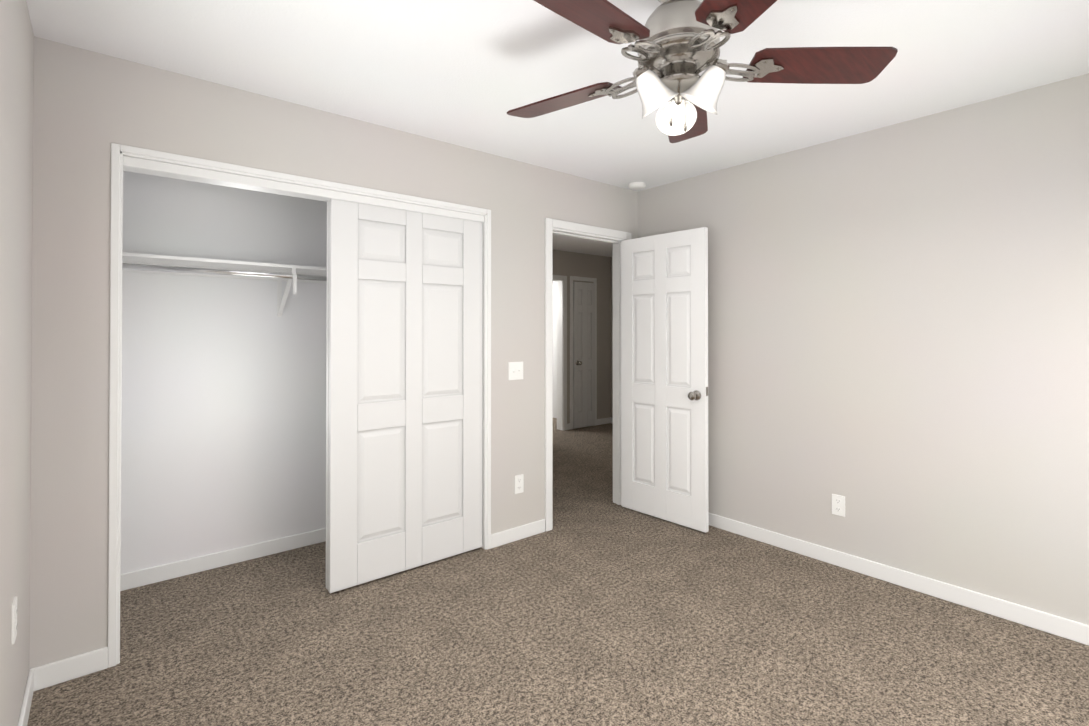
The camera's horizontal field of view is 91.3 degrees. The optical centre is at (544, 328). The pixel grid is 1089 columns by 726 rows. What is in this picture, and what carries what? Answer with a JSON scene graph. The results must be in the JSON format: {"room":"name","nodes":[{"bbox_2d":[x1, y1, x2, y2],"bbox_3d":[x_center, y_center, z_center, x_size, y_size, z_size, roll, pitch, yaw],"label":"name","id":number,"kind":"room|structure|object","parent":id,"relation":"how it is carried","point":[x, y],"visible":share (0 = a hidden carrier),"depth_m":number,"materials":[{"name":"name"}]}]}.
{"room":"empty bedroom","nodes":[
{"label":"empty bedroom","id":0,"kind":"room"},
{"bbox_2d":[0,0,33,725],"bbox_3d":[-1.099,0.119,0.915,0.120,2.440,4.460,0,-1,-40],"label":"wall","id":1,"kind":"structure","parent":0,"point":[16,120],"depth_m":1.61,"materials":[{"name":"beige paint"}]},
{"bbox_2d":[11,596,17,644],"bbox_3d":[-1.587,0.875,1.596,0.008,0.115,0.070,0,-1,-40],"label":"electrical outlet","id":2,"kind":"object","parent":1,"relation":"attached to","point":[14,622],"visible":1,"depth_m":1.57,"materials":[{"name":"white plastic"}]},
{"bbox_2d":[18,666,41,725],"bbox_3d":[-0.800,1.295,0.654,0.017,0.085,3.450,0,-1,-40],"label":"baseboard","id":3,"kind":"structure","parent":1,"relation":"attached to","point":[34,680],"depth_m":1.88,"materials":[{"name":"white wood"}]},
{"bbox_2d":[120,171,326,573],"bbox_3d":[-1.323,0.137,3.129,2.370,2.440,0.770,0,-1,-40],"label":"wall","id":4,"kind":"structure","parent":0,"point":[223,425],"depth_m":3.03,"materials":[{"name":"paint"}]},
{"bbox_2d":[120,528,325,590],"bbox_3d":[-1.531,1.315,3.280,2.244,0.085,0.017,0,-1,-40],"label":"baseboard","id":5,"kind":"structure","parent":4,"relation":"attached to","point":[134,579],"depth_m":3.01,"materials":[{"name":"white wood"}]},
{"bbox_2d":[122,252,326,316],"bbox_3d":[-1.428,-0.211,3.169,2.244,0.286,0.340,0,-1,-40],"label":"shelf","id":6,"kind":"object","parent":4,"relation":"attached to","point":[172,265],"visible":0.52,"depth_m":2.89,"materials":[{"name":"white wood"}]},
{"bbox_2d":[29,36,637,669],"bbox_3d":[-0.627,0.137,3.130,3.440,2.440,0.120,0,-1,-40],"label":"wall","id":7,"kind":"structure","parent":0,"point":[89,108],"depth_m":2.17,"materials":[{"name":"beige paint"}]},
{"bbox_2d":[108,143,490,667],"bbox_3d":[-1.072,0.309,2.753,1.825,2.090,0.132,0,-1,-40],"label":"trim","id":8,"kind":"structure","parent":7,"relation":"attached to","point":[148,161],"depth_m":2.33,"materials":[{"name":"white wood"}]},
{"bbox_2d":[326,200,328,589],"bbox_3d":[-0.770,0.340,3.038,0.915,2.007,0.032,0,-1,-40],"label":"closet door","id":9,"kind":"structure","parent":7,"relation":"in","point":[327,380],"depth_m":2.74,"materials":[{"name":"white wood"}]},
{"bbox_2d":[328,199,482,592],"bbox_3d":[-0.742,0.340,3.002,0.915,2.007,0.032,0,-1,-40],"label":"closet door","id":10,"kind":"structure","parent":7,"relation":"in","point":[405,478],"depth_m":2.95,"materials":[{"name":"white wood"}]},
{"bbox_2d":[508,362,522,379],"bbox_3d":[-0.179,0.274,3.412,0.116,0.115,0.019,0,-1,-40],"label":"light switch","id":11,"kind":"object","parent":7,"relation":"attached to","point":[515,370],"visible":1,"depth_m":3.41,"materials":[{"name":"white plastic"}]},
{"bbox_2d":[491,519,544,547],"bbox_3d":[-0.165,1.316,3.419,0.433,0.085,0.013,0,-1,-40],"label":"baseboard","id":12,"kind":"structure","parent":7,"relation":"attached to","point":[530,529],"depth_m":3.40,"materials":[{"name":"white wood"}]},
{"bbox_2d":[514,474,523,493],"bbox_3d":[-0.164,1.004,3.426,0.070,0.115,0.008,0,-1,-40],"label":"electrical outlet","id":13,"kind":"object","parent":7,"relation":"attached to","point":[518,483],"visible":1,"depth_m":3.42,"materials":[{"name":"white plastic"}]},
{"bbox_2d":[545,218,630,531],"bbox_3d":[0.295,0.311,3.897,0.864,2.102,0.152,0,-1,-40],"label":"door frame","id":14,"kind":"structure","parent":7,"relation":"attached to","point":[615,238],"depth_m":3.79,"materials":[{"name":"white wood"}]},
{"bbox_2d":[621,227,708,532],"bbox_3d":[0.842,0.342,3.807,0.185,2.020,0.730,0,-1,-40],"label":"bedroom door","id":15,"kind":"structure","parent":7,"relation":"in","point":[664,377],"depth_m":3.75,"materials":[{"name":"white wood"}]},
{"bbox_2d":[26,0,1088,256],"bbox_3d":[-0.066,-1.121,4.700,6.900,0.100,9.300,0,-1,-40],"label":"ceiling","id":16,"kind":"structure","parent":0,"point":[470,74],"depth_m":2.19,"materials":[{"name":"paint"}]},
{"bbox_2d":[628,182,645,189],"bbox_3d":[0.692,-1.060,3.978,0.128,0.034,0.128,0,-1,-40],"label":"smoke detector","id":17,"kind":"object","parent":16,"relation":"attached to","point":[637,185],"visible":1,"depth_m":3.94,"materials":[{"name":"white plastic"}]},
{"bbox_2d":[507,0,897,142],"bbox_3d":[0.384,-0.860,1.687,1.251,0.469,1.261,0,-1,-40],"label":"ceiling fan","id":18,"kind":"object","parent":16,"relation":"hanging from","point":[677,46],"visible":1,"depth_m":1.63,"materials":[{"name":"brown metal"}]},
{"bbox_2d":[27,418,1088,725],"bbox_3d":[-0.066,1.419,4.681,6.900,0.100,9.300,0,-1,-40],"label":"floor","id":19,"kind":"structure","parent":0,"point":[595,606],"depth_m":2.27,"materials":[{"name":"carpet"}]},
{"bbox_2d":[553,250,608,428],"bbox_3d":[-0.449,0.164,6.728,3.820,2.440,0.120,0,-1,-40],"label":"wall","id":20,"kind":"structure","parent":0,"point":[569,264],"depth_m":7.69,"materials":[{"name":"paint"}]},
{"bbox_2d":[553,275,566,429],"bbox_3d":[-0.076,0.336,7.028,0.884,2.102,0.138,0,-1,-40],"label":"door frame","id":21,"kind":"structure","parent":20,"relation":"attached to","point":[561,280],"depth_m":7.25,"materials":[{"name":"white wood"}]},
{"bbox_2d":[570,276,596,429],"bbox_3d":[0.547,0.337,7.468,0.514,2.107,0.016,0,-1,-40],"label":"door frame","id":22,"kind":"structure","parent":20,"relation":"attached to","point":[587,279],"depth_m":7.33,"materials":[{"name":"white wood"}]},
{"bbox_2d":[573,282,594,428],"bbox_3d":[0.579,0.370,7.430,0.400,2.020,0.109,0,-1,-40],"label":"closet door","id":23,"kind":"structure","parent":22,"relation":"attached to","point":[583,354],"depth_m":7.43,"materials":[{"name":"wood"}]},
{"bbox_2d":[609,257,612,417],"bbox_3d":[1.824,0.166,6.890,0.120,2.440,2.520,0,-1,-40],"label":"wall","id":24,"kind":"structure","parent":0,"point":[610,258],"depth_m":7.81,"materials":[{"name":"paint"}]},
{"bbox_2d":[606,417,612,423],"bbox_3d":[1.770,1.343,6.843,0.013,0.085,2.530,0,-1,-40],"label":"baseboard","id":25,"kind":"structure","parent":24,"relation":"attached to","point":[608,420],"depth_m":7.78,"materials":[{"name":"white wood"}]},
{"bbox_2d":[637,73,1088,624],"bbox_3d":[1.845,0.135,2.944,0.120,2.440,3.570,0,-1,-40],"label":"wall","id":26,"kind":"structure","parent":0,"point":[898,336],"depth_m":2.75,"materials":[{"name":"beige paint"}]},
{"bbox_2d":[832,494,844,516],"bbox_3d":[1.677,1.011,3.038,0.008,0.115,0.070,0,-1,-40],"label":"electrical outlet","id":27,"kind":"object","parent":26,"relation":"attached to","point":[838,504],"visible":1,"depth_m":3.04,"materials":[{"name":"white plastic"}]},
{"bbox_2d":[709,513,1088,645],"bbox_3d":[1.829,1.312,2.844,0.020,0.085,3.450,0,-1,-40],"label":"baseboard","id":28,"kind":"structure","parent":26,"relation":"attached to","point":[1069,629],"depth_m":2.72,"materials":[{"name":"white wood"}]}
]}

